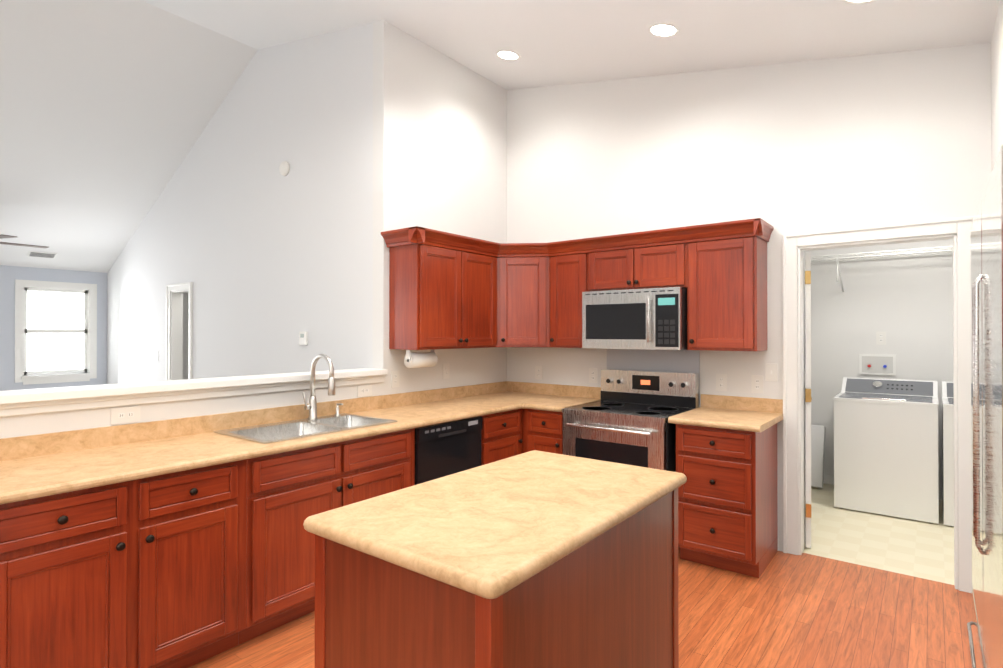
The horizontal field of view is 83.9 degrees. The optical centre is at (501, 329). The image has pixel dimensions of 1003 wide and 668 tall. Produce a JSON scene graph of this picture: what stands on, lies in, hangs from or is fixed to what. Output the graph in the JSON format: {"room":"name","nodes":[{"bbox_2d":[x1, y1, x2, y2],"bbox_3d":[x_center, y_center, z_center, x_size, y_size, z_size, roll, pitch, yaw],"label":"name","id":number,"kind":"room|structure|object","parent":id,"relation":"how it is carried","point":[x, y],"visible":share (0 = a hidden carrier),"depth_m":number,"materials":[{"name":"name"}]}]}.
{"room":"kitchen","nodes":[
{"label":"kitchen","id":0,"kind":"room"},
{"bbox_2d":[0,20,507,438],"bbox_3d":[-2.097,-0.563,2.492,0.150,4.090,7.120,0,0,38],"label":"wall","id":1,"kind":"structure","parent":0,"point":[370,132],"depth_m":4.73,"materials":[{"name":"white paint"}]},
{"bbox_2d":[15,279,96,384],"bbox_3d":[-5.580,0.029,6.998,0.165,1.260,0.820,0,0,38],"label":"living room window","id":2,"kind":"structure","parent":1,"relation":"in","point":[56,329],"depth_m":6.99,"materials":[{"name":"white glass"}]},
{"bbox_2d":[111,406,139,424],"bbox_3d":[-1.836,0.415,2.728,0.007,0.078,0.125,0,0,38],"label":"outlet","id":3,"kind":"object","parent":1,"relation":"attached to","point":[120,415],"visible":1,"depth_m":2.73,"materials":[{"name":"white plastic"}]},
{"bbox_2d":[166,282,192,380],"bbox_3d":[-3.456,0.499,6.085,0.604,2.002,0.144,0,0,38],"label":"door frame","id":4,"kind":"structure","parent":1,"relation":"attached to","point":[174,333],"depth_m":6.20,"materials":[{"name":"white wood"}]},
{"bbox_2d":[0,368,387,416],"bbox_3d":[-2.589,0.317,1.862,0.225,0.095,5.528,0,0,38],"label":"trim","id":5,"kind":"structure","parent":1,"relation":"on","point":[31,401],"depth_m":2.85,"materials":[{"name":"white wood"}]},
{"bbox_2d":[279,161,289,175],"bbox_3d":[-1.866,-1.387,4.783,0.124,0.124,0.034,0,0,38],"label":"smoke detector","id":6,"kind":"object","parent":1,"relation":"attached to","point":[284,168],"visible":0.98,"depth_m":4.76,"materials":[{"name":"white plastic"}]},
{"bbox_2d":[299,332,307,344],"bbox_3d":[-1.637,0.068,4.606,0.090,0.110,0.023,0,0,38],"label":"thermostat","id":7,"kind":"object","parent":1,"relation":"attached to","point":[303,338],"visible":0.98,"depth_m":4.59,"materials":[{"name":"white plastic"}]},
{"bbox_2d":[357,384,371,396],"bbox_3d":[-0.950,0.421,3.875,0.007,0.078,0.125,0,0,38],"label":"outlet","id":8,"kind":"object","parent":1,"relation":"attached to","point":[364,390],"visible":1,"depth_m":3.87,"materials":[{"name":"white plastic"}]},
{"bbox_2d":[391,370,398,387],"bbox_3d":[-0.779,0.360,4.097,0.007,0.122,0.075,0,0,38],"label":"outlet","id":9,"kind":"object","parent":1,"relation":"attached to","point":[394,378],"visible":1,"depth_m":4.09,"materials":[{"name":"white plastic"}]},
{"bbox_2d":[385,238,496,349],"bbox_3d":[-0.383,-0.239,4.309,0.373,0.760,0.936,0,0,38],"label":"upper cabinet","id":10,"kind":"object","parent":1,"relation":"attached to","point":[447,290],"depth_m":4.05,"materials":[{"name":"brown wood"}]},
{"bbox_2d":[404,349,437,367],"bbox_3d":[-0.589,0.208,4.081,0.112,0.132,0.255,0,0,38],"label":"paper towel holder","id":11,"kind":"object","parent":10,"relation":"attached to","point":[419,359],"visible":0.96,"depth_m":4.02,"materials":[{"name":"white"}]},
{"bbox_2d":[443,363,448,378],"bbox_3d":[-0.449,0.332,4.525,0.007,0.122,0.075,0,0,38],"label":"outlet","id":12,"kind":"object","parent":1,"relation":"attached to","point":[445,370],"visible":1,"depth_m":4.52,"materials":[{"name":"white plastic"}]},
{"bbox_2d":[0,0,998,272],"bbox_3d":[-1.977,-1.689,3.667,10.050,1.986,9.360,0,0,38],"label":"ceiling","id":13,"kind":"structure","parent":0,"point":[108,108],"depth_m":4.47,"materials":[{"name":"white paint"}]},
{"bbox_2d":[0,234,48,247],"bbox_3d":[-5.326,-1.042,5.594,1.293,0.438,1.244,0,0,38],"label":"ceiling fan","id":14,"kind":"object","parent":13,"relation":"hanging from","point":[9,236],"visible":1,"depth_m":5.86,"materials":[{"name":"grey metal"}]},
{"bbox_2d":[27,251,56,257],"bbox_3d":[-5.454,-0.893,6.627,0.103,0.054,0.260,0,0,38],"label":"ceiling vent","id":15,"kind":"object","parent":13,"relation":"in","point":[41,254],"visible":1,"depth_m":6.62,"materials":[{"name":"white metal"}]},
{"bbox_2d":[496,50,519,60],"bbox_3d":[0.051,-2.137,4.340,0.194,0.043,0.196,0,0,38],"label":"recessed light","id":16,"kind":"object","parent":13,"relation":"in","point":[508,55],"visible":1,"depth_m":4.34,"materials":[{"name":"white"}]},
{"bbox_2d":[648,23,678,37],"bbox_3d":[1.030,-1.905,3.545,0.194,0.043,0.196,0,0,38],"label":"recessed light","id":17,"kind":"object","parent":13,"relation":"in","point":[663,30],"visible":1,"depth_m":3.54,"materials":[{"name":"white"}]},
{"bbox_2d":[842,0,875,3],"bbox_3d":[1.834,-1.708,2.835,0.194,0.043,0.196,0,0,38],"label":"recessed light","id":18,"kind":"object","parent":13,"relation":"in","point":[857,1],"visible":1,"depth_m":2.91,"materials":[{"name":"white"}]},
{"bbox_2d":[189,547,971,667],"bbox_3d":[-0.454,1.526,1.099,4.420,0.100,7.180,0,0,38],"label":"floor","id":19,"kind":"structure","parent":0,"point":[788,610],"depth_m":2.82,"materials":[{"name":"brown wood"}]},
{"bbox_2d":[0,458,255,667],"bbox_3d":[-1.687,1.038,2.389,0.605,0.888,0.931,0,0,38],"label":"base cabinet","id":20,"kind":"object","parent":19,"relation":"on","point":[186,568],"depth_m":2.21,"materials":[{"name":"brown wood"}]},
{"bbox_2d":[248,444,414,640],"bbox_3d":[-1.088,1.136,3.164,0.605,0.700,1.029,0,0,38],"label":"base cabinet","id":21,"kind":"object","parent":19,"relation":"on","point":[290,490],"depth_m":2.78,"materials":[{"name":"brown wood"}]},
{"bbox_2d":[415,416,481,484],"bbox_3d":[-0.551,1.047,3.830,0.591,0.884,0.608,0,0,38],"label":"dishwasher","id":22,"kind":"object","parent":19,"relation":"on","point":[447,448],"visible":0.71,"depth_m":3.62,"materials":[{"name":"black metal"}]},
{"bbox_2d":[303,450,686,667],"bbox_3d":[0.068,1.004,1.827,0.700,0.950,1.186,0,0,38],"label":"kitchen island","id":23,"kind":"object","parent":19,"relation":"on","point":[535,559],"visible":1,"depth_m":1.51,"materials":[{"name":"brown wood"}]},
{"bbox_2d":[481,408,523,464],"bbox_3d":[-0.234,1.047,4.271,0.605,0.888,0.468,0,0,38],"label":"base cabinet","id":24,"kind":"object","parent":19,"relation":"on","point":[502,432],"depth_m":4.10,"materials":[{"name":"brown wood"}]},
{"bbox_2d":[0,381,558,504],"bbox_3d":[-1.095,0.530,3.151,0.660,0.132,4.597,0,0,38],"label":"countertop","id":25,"kind":"structure","parent":24,"relation":"on","point":[39,465],"depth_m":2.70,"materials":[{"name":"stone"}]},
{"bbox_2d":[214,413,397,443],"bbox_3d":[-1.092,0.634,3.194,0.515,0.174,0.850,0,0,38],"label":"sink","id":26,"kind":"object","parent":25,"relation":"in","point":[281,431],"visible":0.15,"depth_m":3.24,"materials":[{"name":"silver metal"}]},
{"bbox_2d":[334,403,342,415],"bbox_3d":[-1.041,0.508,3.579,0.075,0.081,0.040,0,0,38],"label":"soap dispenser","id":27,"kind":"object","parent":26,"relation":"on","point":[337,409],"visible":1,"depth_m":3.58,"materials":[{"name":"silver metal"}]},
{"bbox_2d":[302,354,334,418],"bbox_3d":[-1.104,0.346,3.380,0.243,0.404,0.095,0,0,38],"label":"faucet","id":28,"kind":"object","parent":25,"relation":"on","point":[311,406],"visible":1,"depth_m":3.42,"materials":[{"name":"silver metal"}]},
{"bbox_2d":[524,385,600,411],"bbox_3d":[0.510,0.536,4.403,0.349,0.132,0.652,0,0,38],"label":"countertop","id":29,"kind":"structure","parent":24,"relation":"on","point":[555,398],"depth_m":4.60,"materials":[{"name":"stone"}]},
{"bbox_2d":[524,408,562,453],"bbox_3d":[0.488,1.048,4.420,0.395,0.888,0.606,0,0,38],"label":"base cabinet","id":30,"kind":"object","parent":19,"relation":"on","point":[543,430],"depth_m":4.18,"materials":[{"name":"brown wood"}]},
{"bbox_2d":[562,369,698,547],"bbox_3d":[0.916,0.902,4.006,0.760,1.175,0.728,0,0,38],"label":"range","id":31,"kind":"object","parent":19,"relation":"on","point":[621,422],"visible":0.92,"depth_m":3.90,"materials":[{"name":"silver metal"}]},
{"bbox_2d":[676,423,777,577],"bbox_3d":[1.472,1.044,3.645,0.480,0.888,0.629,0,0,38],"label":"base cabinet","id":32,"kind":"object","parent":19,"relation":"on","point":[727,508],"visible":1,"depth_m":3.42,"materials":[{"name":"brown wood"}]},
{"bbox_2d":[668,394,782,431],"bbox_3d":[1.480,0.532,3.655,0.547,0.132,0.652,0,0,38],"label":"countertop","id":33,"kind":"structure","parent":32,"relation":"on","point":[752,414],"depth_m":3.69,"materials":[{"name":"stone"}]},
{"bbox_2d":[967,145,1002,667],"bbox_3d":[1.404,0.588,1.015,0.830,1.775,0.920,0,0,38],"label":"refrigerator","id":34,"kind":"object","parent":19,"relation":"on","point":[985,634],"visible":1,"depth_m":1.14,"materials":[{"name":"grey metal"}]},
{"bbox_2d":[508,43,987,554],"bbox_3d":[1.795,-0.405,3.907,4.280,3.788,0.120,0,0,38],"label":"wall","id":35,"kind":"structure","parent":0,"point":[902,136],"depth_m":4.08,"materials":[{"name":"white paint"}]},
{"bbox_2d":[497,246,552,347],"bbox_3d":[0.156,-0.237,4.712,0.733,0.760,0.604,0,0,38],"label":"upper cabinet","id":36,"kind":"object","parent":35,"relation":"attached to","point":[525,275],"depth_m":4.55,"materials":[{"name":"brown wood"}]},
{"bbox_2d":[535,366,542,379],"bbox_3d":[0.331,0.379,4.953,0.075,0.122,0.007,0,0,38],"label":"outlet","id":37,"kind":"object","parent":35,"relation":"attached to","point":[538,372],"visible":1,"depth_m":4.95,"materials":[{"name":"white plastic"}]},
{"bbox_2d":[553,246,588,347],"bbox_3d":[0.573,-0.238,4.548,0.427,0.760,0.354,0,0,38],"label":"upper cabinet","id":38,"kind":"object","parent":35,"relation":"attached to","point":[570,267],"depth_m":4.42,"materials":[{"name":"brown wood"}]},
{"bbox_2d":[589,368,596,382],"bbox_3d":[0.759,0.378,4.623,0.075,0.122,0.007,0,0,38],"label":"outlet","id":39,"kind":"object","parent":35,"relation":"attached to","point":[592,375],"visible":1,"depth_m":4.62,"materials":[{"name":"white plastic"}]},
{"bbox_2d":[589,238,688,291],"bbox_3d":[1.061,-0.457,4.200,0.771,0.325,0.311,0,0,38],"label":"upper cabinet","id":40,"kind":"object","parent":35,"relation":"attached to","point":[665,263],"depth_m":4.05,"materials":[{"name":"brown wood"}]},
{"bbox_2d":[582,287,686,349],"bbox_3d":[1.018,-0.076,4.143,0.752,0.428,0.448,0,0,38],"label":"microwave","id":41,"kind":"object","parent":40,"relation":"attached to","point":[651,319],"visible":0.98,"depth_m":3.96,"materials":[{"name":"silver metal"}]},
{"bbox_2d":[607,349,699,404],"bbox_3d":[1.155,0.349,4.318,0.750,0.405,0.004,0,0,38],"label":"panel","id":42,"kind":"object","parent":35,"relation":"attached to","point":[685,361],"visible":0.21,"depth_m":4.29,"materials":[{"name":"white paint"}]},
{"bbox_2d":[716,374,726,390],"bbox_3d":[1.574,0.375,3.993,0.075,0.122,0.007,0,0,38],"label":"outlet","id":43,"kind":"object","parent":35,"relation":"attached to","point":[721,382],"visible":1,"depth_m":3.99,"materials":[{"name":"white plastic"}]},
{"bbox_2d":[687,230,768,350],"bbox_3d":[1.544,-0.241,3.825,0.450,0.760,0.311,0,0,38],"label":"upper cabinet","id":44,"kind":"object","parent":35,"relation":"attached to","point":[727,292],"depth_m":3.70,"materials":[{"name":"brown wood"}]},
{"bbox_2d":[751,375,762,392],"bbox_3d":[1.764,0.374,3.847,0.075,0.122,0.007,0,0,38],"label":"outlet","id":45,"kind":"object","parent":35,"relation":"attached to","point":[756,383],"visible":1,"depth_m":3.85,"materials":[{"name":"white plastic"}]},
{"bbox_2d":[766,363,777,381],"bbox_3d":[1.834,0.289,3.790,0.075,0.122,0.011,0,0,38],"label":"light switch","id":46,"kind":"object","parent":35,"relation":"attached to","point":[771,371],"visible":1,"depth_m":3.79,"materials":[{"name":"white plastic"}]},
{"bbox_2d":[804,252,811,547],"bbox_3d":[2.235,0.474,4.138,0.225,2.008,0.776,0,0,38],"label":"laundry door","id":47,"kind":"structure","parent":35,"relation":"in","point":[807,399],"depth_m":3.79,"materials":[{"name":"white wood"}]},
{"bbox_2d":[859,354,895,374],"bbox_3d":[3.486,0.320,5.178,0.280,0.190,0.034,0,0,38],"label":"washer outlet box","id":48,"kind":"object","parent":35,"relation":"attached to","point":[878,364],"visible":1,"depth_m":5.17,"materials":[{"name":"white plastic"}]},
{"bbox_2d":[782,216,974,592],"bbox_3d":[2.326,0.424,3.494,0.994,2.127,0.168,0,0,38],"label":"door frame","id":49,"kind":"structure","parent":35,"relation":"attached to","point":[793,401],"depth_m":3.42,"materials":[{"name":"white wood"}]},
{"bbox_2d":[876,332,885,344],"bbox_3d":[3.519,0.075,5.172,0.075,0.122,0.007,0,0,38],"label":"electrical outlet","id":50,"kind":"object","parent":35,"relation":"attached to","point":[880,338],"visible":1,"depth_m":5.17,"materials":[{"name":"white plastic"}]},
{"bbox_2d":[811,246,952,291],"bbox_3d":[3.625,-0.522,4.799,2.213,0.312,0.470,0,0,38],"label":"wire shelf","id":51,"kind":"object","parent":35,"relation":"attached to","point":[920,251],"visible":0.62,"depth_m":4.92,"materials":[{"name":"white metal"}]},
{"bbox_2d":[823,474,941,499],"bbox_3d":[3.766,1.449,4.970,2.230,0.090,0.014,0,0,38],"label":"baseboard","id":52,"kind":"structure","parent":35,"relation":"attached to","point":[828,479],"depth_m":5.40,"materials":[{"name":"white"}]},
{"bbox_2d":[803,483,954,584],"bbox_3d":[3.178,1.541,4.208,2.470,0.100,2.180,0,0,38],"label":"floor","id":53,"kind":"structure","parent":0,"point":[916,548],"depth_m":3.95,"materials":[{"name":"beige tile"}]},
{"bbox_2d":[811,425,825,487],"bbox_3d":[2.961,1.204,5.360,0.240,0.575,0.250,0,0,38],"label":"package","id":54,"kind":"object","parent":53,"relation":"on","point":[818,432],"visible":0.46,"depth_m":5.28,"materials":[{"name":"white"}]},
{"bbox_2d":[833,377,938,523],"bbox_3d":[3.269,0.966,4.738,0.694,1.055,0.694,0,0,38],"label":"washer","id":55,"kind":"object","parent":53,"relation":"on","point":[885,446],"visible":1,"depth_m":4.48,"materials":[{"name":"white metal"}]},
{"bbox_2d":[942,381,953,526],"bbox_3d":[3.839,0.964,4.298,0.694,1.055,0.694,0,0,38],"label":"dryer","id":56,"kind":"object","parent":53,"relation":"on","point":[948,451],"visible":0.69,"depth_m":4.22,"materials":[{"name":"white metal"}]},
{"bbox_2d":[988,0,1002,180],"bbox_3d":[2.171,-0.084,2.282,0.120,3.130,1.970,0,0,38],"label":"wall","id":57,"kind":"structure","parent":0,"point":[995,48],"depth_m":2.90,"materials":[{"name":"white paint"}]}
]}

